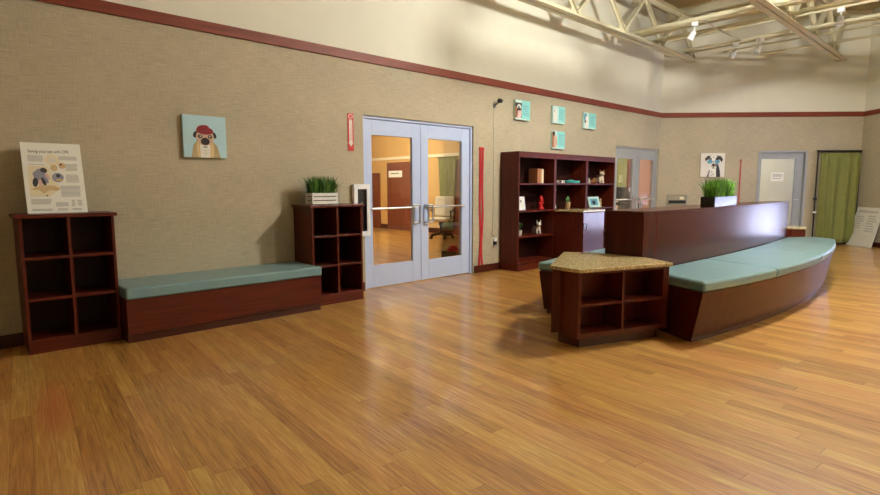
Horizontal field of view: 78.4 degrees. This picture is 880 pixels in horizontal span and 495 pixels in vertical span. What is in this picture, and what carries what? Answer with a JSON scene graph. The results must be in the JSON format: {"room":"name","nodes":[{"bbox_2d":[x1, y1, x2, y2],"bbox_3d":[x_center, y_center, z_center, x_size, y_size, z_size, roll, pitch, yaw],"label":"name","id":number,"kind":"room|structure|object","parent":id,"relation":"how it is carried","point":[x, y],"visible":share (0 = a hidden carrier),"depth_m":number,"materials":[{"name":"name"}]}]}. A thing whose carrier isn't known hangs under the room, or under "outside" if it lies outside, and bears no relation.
{"room":"veterinary clinic","nodes":[
{"label":"veterinary clinic","id":0,"kind":"room"},
{"bbox_2d":[0,0,665,335],"bbox_3d":[-0.596,-2.012,6.992,14.915,5.050,0.140,-6,9,-43],"label":"wall","id":1,"kind":"structure","parent":0,"point":[117,88],"depth_m":5.77,"materials":[{"name":"beige paint"}]},
{"bbox_2d":[181,114,226,157],"bbox_3d":[-2.331,-1.095,5.340,0.415,0.407,0.038,-6,9,-43],"label":"painting","id":2,"kind":"object","parent":1,"relation":"attached to","point":[202,136],"visible":1,"depth_m":5.32,"materials":[{"name":"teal fabric"}]},
{"bbox_2d":[0,262,534,348],"bbox_3d":[-1.244,0.524,6.556,12.980,0.110,0.014,-6,9,-43],"label":"baseboard","id":3,"kind":"structure","parent":1,"relation":"attached to","point":[11,340],"depth_m":4.47,"materials":[{"name":"brown wood"}]},
{"bbox_2d":[35,0,661,117],"bbox_3d":[-0.542,-2.346,6.895,14.915,0.105,0.020,-6,9,-43],"label":"trim","id":4,"kind":"structure","parent":1,"relation":"attached to","point":[100,6],"depth_m":5.95,"materials":[{"name":"brown wood"}]},
{"bbox_2d":[347,113,353,150],"bbox_3d":[-1.077,-1.392,6.505,0.086,0.445,0.006,-6,9,-43],"label":"arrow sign","id":5,"kind":"object","parent":1,"relation":"attached to","point":[350,125],"visible":1,"depth_m":6.50,"materials":[{"name":"red paint"}]},
{"bbox_2d":[352,184,370,235],"bbox_3d":[-0.972,-0.461,6.673,0.240,0.640,0.050,-6,9,-43],"label":"fire extinguisher cabinet","id":6,"kind":"object","parent":1,"relation":"attached to","point":[360,192],"visible":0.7,"depth_m":6.70,"materials":[{"name":"white plastic"}]},
{"bbox_2d":[363,115,471,289],"bbox_3d":[-0.256,-0.623,7.431,1.968,2.190,0.168,-6,9,-43],"label":"door","id":7,"kind":"structure","parent":1,"relation":"in","point":[456,254],"depth_m":7.49,"materials":[{"name":"grey paint"}]},
{"bbox_2d":[478,147,483,265],"bbox_3d":[0.624,-0.611,8.182,0.116,1.794,0.012,-6,9,-43],"label":"strap","id":8,"kind":"object","parent":1,"relation":"hanging from","point":[480,148],"visible":1,"depth_m":8.18,"materials":[{"name":"fabric"}]},
{"bbox_2d":[492,108,494,237],"bbox_3d":[0.827,-1.130,8.299,0.061,2.001,0.041,-6,9,-43],"label":"power cable","id":9,"kind":"object","parent":1,"relation":"attached to","point":[494,108],"visible":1,"depth_m":8.33,"materials":[{"name":"plastic"}]},
{"bbox_2d":[492,238,496,244],"bbox_3d":[0.857,-0.097,8.431,0.070,0.115,0.050,-6,9,-43],"label":"wall outlet","id":10,"kind":"object","parent":1,"relation":"attached to","point":[494,240],"visible":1,"depth_m":8.42,"materials":[{"name":"white plastic"}]},
{"bbox_2d":[493,98,502,107],"bbox_3d":[0.883,-2.192,8.173,0.149,0.136,0.070,4,7,30],"label":"camera","id":11,"kind":"object","parent":1,"relation":"attached to","point":[499,100],"visible":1,"depth_m":8.15,"materials":[{"name":"black plastic"}]},
{"bbox_2d":[513,99,529,120],"bbox_3d":[1.311,-2.194,8.632,0.375,0.305,0.042,-6,9,-43],"label":"canvas","id":12,"kind":"object","parent":1,"relation":"attached to","point":[521,109],"visible":1,"depth_m":8.60},
{"bbox_2d":[550,131,564,148],"bbox_3d":[2.042,-1.862,9.354,0.370,0.300,0.042,-6,9,-43],"label":"canvas","id":13,"kind":"object","parent":1,"relation":"attached to","point":[557,138],"visible":1,"depth_m":9.32},
{"bbox_2d":[551,105,564,124],"bbox_3d":[2.039,-2.284,9.305,0.365,0.290,0.042,-6,9,-43],"label":"canvas","id":14,"kind":"object","parent":1,"relation":"attached to","point":[557,112],"visible":1,"depth_m":9.27},
{"bbox_2d":[554,106,564,122],"bbox_3d":[2.061,-2.288,9.298,0.342,0.280,0.002,-6,9,-43],"label":"picture","id":15,"kind":"object","parent":14,"relation":"attached to","point":[559,112],"depth_m":9.29,"materials":[{"name":"teal paper"}]},
{"bbox_2d":[582,112,595,129],"bbox_3d":[2.757,-2.333,9.973,0.411,0.300,0.042,-6,9,-43],"label":"canvas","id":16,"kind":"object","parent":1,"relation":"attached to","point":[588,119],"visible":1,"depth_m":9.94},
{"bbox_2d":[614,146,656,209],"bbox_3d":[4.159,-1.057,11.523,1.858,2.115,0.168,-6,9,-43],"label":"door","id":17,"kind":"structure","parent":1,"relation":"in","point":[635,168],"depth_m":11.46,"materials":[{"name":"grey paint"}]},
{"bbox_2d":[371,135,443,227],"bbox_3d":[-3.453,-1.673,12.320,9.060,3.200,11.430,-6,9,-43],"label":"wall","id":18,"kind":"structure","parent":0,"point":[382,146],"depth_m":16.40,"materials":[{"name":"paint"}]},
{"bbox_2d":[372,173,380,227],"bbox_3d":[-2.112,-1.521,17.424,0.043,1.750,0.600,-6,9,-43],"label":"door","id":19,"kind":"structure","parent":18,"relation":"in","point":[376,184],"depth_m":17.31,"materials":[{"name":"brown wood"}]},
{"bbox_2d":[387,162,410,230],"bbox_3d":[-1.216,-1.565,16.451,0.043,2.050,1.230,-6,9,-43],"label":"door","id":20,"kind":"structure","parent":18,"relation":"in","point":[398,188],"depth_m":16.45,"materials":[{"name":"brown wood"}]},
{"bbox_2d":[389,170,401,176],"bbox_3d":[-1.370,-2.249,16.500,0.004,0.200,0.660,-6,9,-43],"label":"paper notice","id":21,"kind":"object","parent":20,"relation":"attached to","point":[391,173],"visible":1,"depth_m":16.48,"materials":[{"name":"white paper"}]},
{"bbox_2d":[372,154,444,160],"bbox_3d":[-1.325,-2.726,16.448,0.029,0.080,7.800,-6,9,-43],"label":"trim","id":22,"kind":"structure","parent":18,"relation":"attached to","point":[430,155],"depth_m":16.28,"materials":[{"name":"white wood"}]},
{"bbox_2d":[381,224,443,232],"bbox_3d":[-1.316,-0.630,16.687,0.019,0.140,7.800,-6,9,-43],"label":"baseboard","id":23,"kind":"structure","parent":18,"relation":"attached to","point":[433,230],"depth_m":15.53,"materials":[{"name":"brown wood"}]},
{"bbox_2d":[437,157,445,229],"bbox_3d":[0.199,-1.483,14.837,0.064,2.002,0.820,-6,9,-43],"label":"curtain","id":24,"kind":"object","parent":18,"relation":"hanging from","point":[441,160],"visible":0.31,"depth_m":14.93,"materials":[{"name":"green fabric"}]},
{"bbox_2d":[0,227,879,494],"bbox_3d":[1.363,0.212,10.215,22.200,0.100,22.200,-6,9,-43],"label":"floor","id":25,"kind":"structure","parent":0,"point":[458,384],"depth_m":3.27,"materials":[{"name":"brown wood"}]},
{"bbox_2d":[9,211,121,354],"bbox_3d":[-3.103,0.261,4.512,0.686,1.100,0.402,-6,9,-43],"label":"cubby shelf","id":26,"kind":"object","parent":25,"relation":"on","point":[67,271],"visible":1,"depth_m":4.55,"materials":[{"name":"brown wood"}]},
{"bbox_2d":[19,142,87,213],"bbox_3d":[-3.163,-0.571,4.424,0.405,0.570,0.145,-6,9,-43],"label":"poster board","id":27,"kind":"object","parent":26,"relation":"on","point":[53,177],"visible":1,"depth_m":4.42,"materials":[{"name":"paper"}]},
{"bbox_2d":[118,261,321,342],"bbox_3d":[-2.124,0.483,5.319,1.844,0.474,0.600,-6,9,-43],"label":"upholstered bench","id":28,"kind":"object","parent":25,"relation":"on","point":[158,306],"visible":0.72,"depth_m":5.01,"materials":[{"name":"brown wood"}]},
{"bbox_2d":[118,261,321,299],"bbox_3d":[-2.124,0.296,5.296,1.843,0.098,0.598,-6,9,-43],"label":"seat cushion","id":29,"kind":"object","parent":28,"relation":"on","point":[156,287],"depth_m":5.06,"materials":[{"name":"teal plastic"}]},
{"bbox_2d":[291,203,363,305],"bbox_3d":[-1.268,0.061,6.197,0.699,1.112,0.422,-6,9,-43],"label":"cubby shelf","id":30,"kind":"object","parent":25,"relation":"on","point":[326,236],"visible":0.8,"depth_m":6.21,"materials":[{"name":"brown wood"}]},
{"bbox_2d":[290,175,341,204],"bbox_3d":[-1.365,-0.652,6.072,0.785,0.328,0.304,-4,8,-31],"label":"grass planter","id":31,"kind":"object","parent":30,"relation":"on","point":[319,191],"visible":1,"depth_m":6.02,"materials":[{"name":"white wood"}]},
{"bbox_2d":[429,196,444,238],"bbox_3d":[0.040,-0.766,13.741,0.664,1.061,0.680,2,7,19],"label":"office chair","id":32,"kind":"object","parent":25,"relation":"on","point":[440,200],"visible":0.5,"depth_m":13.91,"materials":[{"name":"beige plastic"}]},
{"bbox_2d":[500,151,555,271],"bbox_3d":[1.421,-0.592,8.681,0.948,1.840,0.372,-6,9,-43],"label":"bookcase","id":33,"kind":"object","parent":25,"relation":"on","point":[529,247],"visible":0.93,"depth_m":8.73,"materials":[{"name":"brown wood"}]},
{"bbox_2d":[519,222,522,235],"bbox_3d":[1.255,-0.298,8.554,0.153,0.213,0.155,0,6,4],"label":"potted plant","id":34,"kind":"object","parent":33,"relation":"on","point":[521,224],"visible":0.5,"depth_m":8.52,"materials":[{"name":"green plant"}]},
{"bbox_2d":[519,196,525,209],"bbox_3d":[1.286,-0.701,8.558,0.185,0.214,0.041,-6,9,-43],"label":"frame","id":35,"kind":"object","parent":33,"relation":"on","point":[521,199],"visible":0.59,"depth_m":8.56,"materials":[{"name":"white plastic"}]},
{"bbox_2d":[529,169,540,182],"bbox_3d":[1.531,-1.154,8.703,0.090,0.230,0.170,-6,9,-43],"label":"book","id":36,"kind":"object","parent":33,"relation":"on","point":[534,174],"visible":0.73,"depth_m":8.66,"materials":[{"name":"brown paper"}]},
{"bbox_2d":[532,220,540,233],"bbox_3d":[1.595,-0.342,8.862,0.117,0.230,0.244,-2,7,-18],"label":"dog figurine","id":37,"kind":"object","parent":33,"relation":"on","point":[536,228],"visible":1,"depth_m":8.81,"materials":[{"name":"white ceramic"}]},
{"bbox_2d":[538,195,543,208],"bbox_3d":[1.661,-0.746,8.876,0.104,0.230,0.104,-6,9,-43],"label":"figurine","id":38,"kind":"object","parent":33,"relation":"on","point":[540,200],"visible":0.98,"depth_m":8.84,"materials":[{"name":"red ceramic"}]},
{"bbox_2d":[553,154,587,258],"bbox_3d":[2.116,-0.666,9.325,0.948,1.840,0.372,-6,9,-43],"label":"bookcase","id":39,"kind":"object","parent":25,"relation":"on","point":[567,166],"visible":0.38,"depth_m":9.53,"materials":[{"name":"brown wood"}]},
{"bbox_2d":[564,196,570,208],"bbox_3d":[2.223,-0.785,9.363,0.139,0.215,0.116,-1,6,-9],"label":"cactus pot","id":40,"kind":"object","parent":39,"relation":"on","point":[567,203],"visible":1,"depth_m":9.33,"materials":[{"name":"beige ceramic"}]},
{"bbox_2d":[565,179,579,182],"bbox_3d":[2.292,-1.156,9.423,0.300,0.068,0.300,-6,9,-43],"label":"pet bowl","id":41,"kind":"object","parent":39,"relation":"on","point":[571,180],"visible":0.86,"depth_m":9.30,"materials":[{"name":"teal plastic"}]},
{"bbox_2d":[539,248,604,312],"bbox_3d":[3.105,0.226,7.234,5.247,0.530,0.923,-6,9,-43],"label":"bench","id":42,"kind":"object","parent":25,"relation":"on","point":[545,273],"visible":0.06,"depth_m":5.58,"materials":[{"name":"brown wood"}]},
{"bbox_2d":[539,251,604,270],"bbox_3d":[1.729,0.154,5.953,1.506,0.094,0.806,-6,9,-43],"label":"seat cushion","id":43,"kind":"object","parent":42,"relation":"on","point":[544,265],"depth_m":5.59,"materials":[{"name":"teal plastic"}]},
{"bbox_2d":[554,208,604,257],"bbox_3d":[2.313,-0.162,8.910,0.664,0.930,0.576,-6,9,-43],"label":"base cabinet","id":44,"kind":"object","parent":25,"relation":"on","point":[575,230],"visible":0.7,"depth_m":8.70,"materials":[{"name":"brown wood"}]},
{"bbox_2d":[586,156,614,247],"bbox_3d":[2.811,-0.740,9.969,0.948,1.840,0.372,-6,9,-43],"label":"bookcase","id":45,"kind":"object","parent":25,"relation":"on","point":[605,191],"visible":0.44,"depth_m":10.18,"materials":[{"name":"brown wood"}]},
{"bbox_2d":[587,197,600,207],"bbox_3d":[2.814,-0.830,9.857,0.270,0.193,0.073,-4,7,-29],"label":"photo frame","id":46,"kind":"object","parent":45,"relation":"on","point":[592,201],"visible":1,"depth_m":9.85,"materials":[{"name":"plastic"}]},
{"bbox_2d":[590,199,597,204],"bbox_3d":[2.814,-0.831,9.857,0.180,0.120,0.007,-4,-11,-29],"label":"photo","id":47,"kind":"object","parent":46,"relation":"attached to","point":[592,201],"depth_m":9.85},
{"bbox_2d":[595,170,604,182],"bbox_3d":[2.988,-1.323,10.047,0.131,0.258,0.274,-1,6,-8],"label":"plush dog","id":48,"kind":"object","parent":45,"relation":"on","point":[600,177],"visible":0.91,"depth_m":9.99},
{"bbox_2d":[550,252,672,346],"bbox_3d":[1.345,0.441,4.788,1.074,0.658,1.100,-6,9,-43],"label":"cubby","id":49,"kind":"object","parent":25,"relation":"on","point":[598,298],"visible":1,"depth_m":4.57,"materials":[{"name":"brown wood"}]},
{"bbox_2d":[605,201,788,265],"bbox_3d":[3.490,0.004,6.754,4.785,1.075,0.510,-6,9,-43],"label":"reception desk","id":50,"kind":"object","parent":25,"relation":"on","point":[682,234],"depth_m":5.63,"materials":[{"name":"brown wood"}]},
{"bbox_2d":[606,201,788,214],"bbox_3d":[3.489,-0.515,6.696,4.785,0.030,0.510,-6,9,-43],"label":"countertop","id":51,"kind":"structure","parent":50,"relation":"on","point":[683,208],"depth_m":5.65,"materials":[{"name":"brown wood"}]},
{"bbox_2d":[696,177,740,206],"bbox_3d":[3.259,-0.653,6.292,0.314,0.334,1.220,6,9,44],"label":"grass planter","id":52,"kind":"object","parent":50,"relation":"on","point":[716,193],"visible":0.98,"depth_m":6.05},
{"bbox_2d":[659,237,835,341],"bbox_3d":[3.914,0.321,6.371,5.247,0.530,0.923,-6,9,-43],"label":"bench","id":53,"kind":"object","parent":25,"relation":"on","point":[710,297],"visible":0.95,"depth_m":5.04,"materials":[{"name":"brown wood"}]},
{"bbox_2d":[669,259,776,291],"bbox_3d":[2.556,0.251,5.071,1.506,0.094,0.806,-6,9,-43],"label":"seat cushion","id":54,"kind":"object","parent":53,"relation":"on","point":[705,275],"depth_m":4.82,"materials":[{"name":"teal plastic"}]},
{"bbox_2d":[708,249,820,276],"bbox_3d":[3.545,0.153,5.922,1.561,0.094,0.801,-6,9,-43],"label":"seat cushion","id":55,"kind":"object","parent":53,"relation":"on","point":[786,263],"depth_m":5.74,"materials":[{"name":"teal leather"}]},
{"bbox_2d":[750,242,834,261],"bbox_3d":[4.526,0.044,6.867,1.302,0.094,0.830,-6,9,-43],"label":"seat cushion","id":56,"kind":"object","parent":53,"relation":"on","point":[825,251],"depth_m":6.73,"materials":[{"name":"teal plastic"}]},
{"bbox_2d":[774,237,835,247],"bbox_3d":[5.278,-0.062,7.789,0.721,0.094,1.268,5,8,37],"label":"seat cushion","id":57,"kind":"object","parent":53,"relation":"on","point":[820,241],"depth_m":7.58,"materials":[{"name":"teal leather"}]},
{"bbox_2d":[786,225,806,237],"bbox_3d":[5.694,-0.024,8.816,0.644,0.658,0.570,-6,9,-43],"label":"cubby","id":58,"kind":"object","parent":25,"relation":"on","point":[792,230],"visible":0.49,"depth_m":8.49,"materials":[{"name":"brown wood"}]},
{"bbox_2d":[811,150,861,236],"bbox_3d":[8.700,-1.093,11.871,1.114,2.085,0.290,0,6,2],"label":"stand","id":59,"kind":"object","parent":25,"relation":"on","point":[818,151],"visible":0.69,"depth_m":11.88,"materials":[{"name":"black metal"}]},
{"bbox_2d":[815,153,861,242],"bbox_3d":[8.790,-1.087,11.904,0.891,1.975,0.138,0,6,0],"label":"curtain","id":60,"kind":"object","parent":59,"relation":"hanging from","point":[839,172],"visible":0.97,"depth_m":11.89,"materials":[{"name":"green fabric"}]},
{"bbox_2d":[846,207,879,247],"bbox_3d":[9.170,-0.444,11.650,0.207,0.839,0.740,0,6,2],"label":"board","id":61,"kind":"object","parent":25,"relation":"on","point":[867,219],"visible":1,"depth_m":11.62,"materials":[{"name":"white paper"}]},
{"bbox_2d":[657,10,872,236],"bbox_3d":[7.101,-2.593,11.985,4.386,5.050,0.140,0,6,2],"label":"wall","id":62,"kind":"structure","parent":0,"point":[805,79],"depth_m":11.85,"materials":[{"name":"beige paint"}]},
{"bbox_2d":[518,0,697,62],"bbox_3d":[2.242,-4.118,8.678,9.330,0.885,0.220,-6,9,-43],"label":"roof truss","id":63,"kind":"object","parent":62,"relation":"attached to","point":[574,13],"visible":0.83,"depth_m":9.80,"materials":[{"name":"beige metal"}]},
{"bbox_2d":[621,0,795,38],"bbox_3d":[6.317,-3.706,7.264,0.090,0.086,8.380,-6,9,-43],"label":"ceiling pipe","id":64,"kind":"object","parent":63,"relation":"attached to","point":[775,2],"visible":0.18,"depth_m":9.17,"materials":[{"name":"beige metal"}]},
{"bbox_2d":[686,21,697,40],"bbox_3d":[4.375,-3.740,9.355,0.178,0.309,0.120,4,7,30],"label":"spotlight","id":65,"kind":"object","parent":64,"relation":"hanging from","point":[692,34],"visible":1,"depth_m":9.32,"materials":[{"name":"white plastic"}]},
{"bbox_2d":[640,0,865,45],"bbox_3d":[6.894,-3.757,7.800,0.072,0.068,8.380,-6,9,-43],"label":"ceiling pipe","id":66,"kind":"object","parent":63,"relation":"attached to","point":[843,2],"visible":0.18,"depth_m":9.29,"materials":[{"name":"beige metal"}]},
{"bbox_2d":[704,21,741,39],"bbox_3d":[5.201,-3.976,9.915,1.888,0.054,0.024,-6,9,-43],"label":"cable","id":67,"kind":"object","parent":66,"relation":"attached to","point":[704,21],"visible":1,"depth_m":9.85,"materials":[{"name":"beige metal"}]},
{"bbox_2d":[677,13,879,51],"bbox_3d":[7.758,-3.850,8.599,0.060,0.057,8.380,-6,9,-43],"label":"ceiling pipe","id":68,"kind":"object","parent":63,"relation":"attached to","point":[876,14],"visible":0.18,"depth_m":10.10,"materials":[{"name":"beige metal"}]},
{"bbox_2d":[728,42,738,58],"bbox_3d":[5.805,-3.892,10.675,0.178,0.309,0.120,2,7,18],"label":"spotlight","id":69,"kind":"object","parent":68,"relation":"hanging from","point":[732,54],"visible":1,"depth_m":10.64,"materials":[{"name":"white plastic"}]},
{"bbox_2d":[753,37,764,54],"bbox_3d":[5.998,-3.795,10.162,0.178,0.309,0.120,-1,7,-10],"label":"spotlight","id":70,"kind":"object","parent":68,"relation":"hanging from","point":[758,48],"visible":1,"depth_m":10.13,"materials":[{"name":"white plastic"}]},
{"bbox_2d":[684,17,879,53],"bbox_3d":[7.987,-3.864,8.719,0.040,0.038,8.245,-6,9,-43],"label":"ceiling pipe","id":71,"kind":"object","parent":63,"relation":"attached to","point":[877,18],"visible":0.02,"depth_m":10.26,"materials":[{"name":"beige metal"}]},
{"bbox_2d":[667,194,687,204],"bbox_3d":[5.335,-1.078,12.130,0.450,0.235,0.030,0,6,2],"label":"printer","id":72,"kind":"object","parent":62,"relation":"in","point":[672,199],"visible":1,"depth_m":12.13,"materials":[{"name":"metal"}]},
{"bbox_2d":[700,153,724,176],"bbox_3d":[6.070,-1.837,12.015,0.525,0.525,0.038,0,6,2],"label":"painting","id":73,"kind":"object","parent":62,"relation":"attached to","point":[711,164],"visible":1,"depth_m":12.00,"materials":[{"name":"white paper"}]},
{"bbox_2d":[738,159,741,200],"bbox_3d":[6.699,-1.077,12.091,0.035,1.774,0.012,0,6,2],"label":"strap","id":74,"kind":"object","parent":62,"relation":"hanging from","point":[740,159],"visible":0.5,"depth_m":12.04,"materials":[{"name":"paint"}]},
{"bbox_2d":[662,111,863,117],"bbox_3d":[7.098,-2.925,11.867,4.386,0.105,0.020,0,6,2],"label":"trim","id":75,"kind":"structure","parent":62,"relation":"attached to","point":[851,113],"depth_m":11.86,"materials":[{"name":"brown wood"}]},
{"bbox_2d":[755,150,807,224],"bbox_3d":[7.611,-1.117,12.112,1.070,2.085,0.161,0,6,2],"label":"door","id":76,"kind":"structure","parent":62,"relation":"in","point":[800,156],"depth_m":12.03,"materials":[{"name":"grey paint"}]},
{"bbox_2d":[771,172,783,180],"bbox_3d":[7.548,-1.582,12.066,0.275,0.200,0.002,0,6,2],"label":"paper notice","id":77,"kind":"object","parent":76,"relation":"attached to","point":[775,176],"visible":1,"depth_m":12.06,"materials":[{"name":"white paper"}]},
{"bbox_2d":[772,174,781,178],"bbox_3d":[7.549,-1.588,12.066,0.217,0.099,0.002,0,6,2],"label":"print","id":78,"kind":"object","parent":77,"relation":"attached to","point":[774,176],"depth_m":12.07},
{"bbox_2d":[746,0,850,61],"bbox_3d":[5.629,-4.136,8.758,8.394,0.885,0.220,-6,9,-43],"label":"roof truss","id":79,"kind":"object","parent":62,"relation":"attached to","point":[766,6],"visible":0.8,"depth_m":9.85,"materials":[{"name":"beige wood"}]},
{"bbox_2d":[761,34,879,54],"bbox_3d":[9.327,-3.901,9.113,0.050,0.048,6.995,-6,9,-43],"label":"ceiling pipe","id":80,"kind":"object","parent":79,"relation":"attached to","point":[873,35],"visible":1,"depth_m":10.75,"materials":[{"name":"beige metal"}]},
{"bbox_2d":[651,0,879,12],"bbox_3d":[4.007,-4.288,4.085,18.466,0.100,10.400,-6,9,-43],"label":"ceiling","id":81,"kind":"structure","parent":0,"point":[678,4],"depth_m":11.24,"materials":[{"name":"brown"}]},
{"bbox_2d":[631,0,639,5],"bbox_3d":[7.042,-4.508,7.229,0.100,0.179,9.470,-6,9,-43],"label":"roof purlin","id":82,"kind":"structure","parent":81,"relation":"attached to","point":[634,2],"depth_m":10.63,"materials":[{"name":"beige metal"}]},
{"bbox_2d":[668,0,748,20],"bbox_3d":[8.158,-4.623,8.226,0.100,0.179,9.415,-6,9,-43],"label":"roof purlin","id":83,"kind":"structure","parent":81,"relation":"attached to","point":[705,7],"depth_m":11.03,"materials":[{"name":"beige wood"}]},
{"bbox_2d":[780,0,841,11],"bbox_3d":[9.766,-4.680,8.696,0.100,0.179,7.915,-6,9,-43],"label":"roof purlin","id":84,"kind":"structure","parent":81,"relation":"attached to","point":[816,3],"depth_m":11.07,"materials":[{"name":"beige metal"}]},
{"bbox_2d":[759,159,794,224],"bbox_3d":[8.353,-1.559,13.271,3.000,2.700,2.250,0,6,2],"label":"panel","id":85,"kind":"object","parent":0,"point":[770,190],"depth_m":14.28,"materials":[{"name":"beige paint"}]},
{"bbox_2d":[857,7,879,242],"bbox_3d":[9.189,-2.037,6.991,0.140,5.050,9.756,0,6,2],"label":"wall","id":86,"kind":"structure","parent":0,"point":[869,183],"depth_m":11.57,"materials":[{"name":"beige paint"}]},
{"bbox_2d":[638,0,805,35],"bbox_3d":[6.529,-3.758,7.457,0.052,0.050,8.380,-6,9,-43],"label":"ceiling pipe","id":87,"kind":"object","parent":86,"relation":"attached to","point":[796,1],"visible":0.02,"depth_m":9.26,"materials":[{"name":"beige metal"}]},
{"bbox_2d":[641,0,817,37],"bbox_3d":[6.624,-3.768,7.545,0.052,0.050,8.380,-6,9,-43],"label":"ceiling pipe","id":88,"kind":"object","parent":86,"relation":"attached to","point":[806,1],"visible":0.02,"depth_m":9.28,"materials":[{"name":"beige metal"}]},
{"bbox_2d":[666,0,879,42],"bbox_3d":[7.428,-3.944,8.280,0.044,0.042,8.380,-6,9,-43],"label":"ceiling pipe","id":89,"kind":"object","parent":86,"relation":"attached to","point":[867,1],"visible":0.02,"depth_m":9.80,"materials":[{"name":"beige metal"}]},
{"bbox_2d":[835,7,845,26],"bbox_3d":[6.639,-3.820,8.941,0.178,0.309,0.120,-6,9,-44],"label":"spotlight","id":90,"kind":"object","parent":89,"relation":"hanging from","point":[840,20],"visible":1,"depth_m":8.93,"materials":[{"name":"white plastic"}]},
{"bbox_2d":[724,23,879,51],"bbox_3d":[8.737,-3.950,8.932,0.040,0.038,7.545,-6,9,-43],"label":"ceiling pipe","id":91,"kind":"object","parent":86,"relation":"attached to","point":[878,24],"visible":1,"depth_m":10.66,"materials":[{"name":"beige metal"}]},
{"bbox_2d":[864,109,879,115],"bbox_3d":[9.108,-2.378,6.956,0.020,0.105,9.756,0,6,2],"label":"trim","id":92,"kind":"structure","parent":86,"relation":"attached to","point":[876,111],"depth_m":11.56,"materials":[{"name":"brown wood"}]},
{"bbox_2d":[872,242,879,247],"bbox_3d":[9.118,0.417,7.270,0.014,0.110,9.756,0,6,2],"label":"baseboard","id":93,"kind":"structure","parent":86,"relation":"attached to","point":[875,244],"depth_m":11.44,"materials":[{"name":"brown wood"}]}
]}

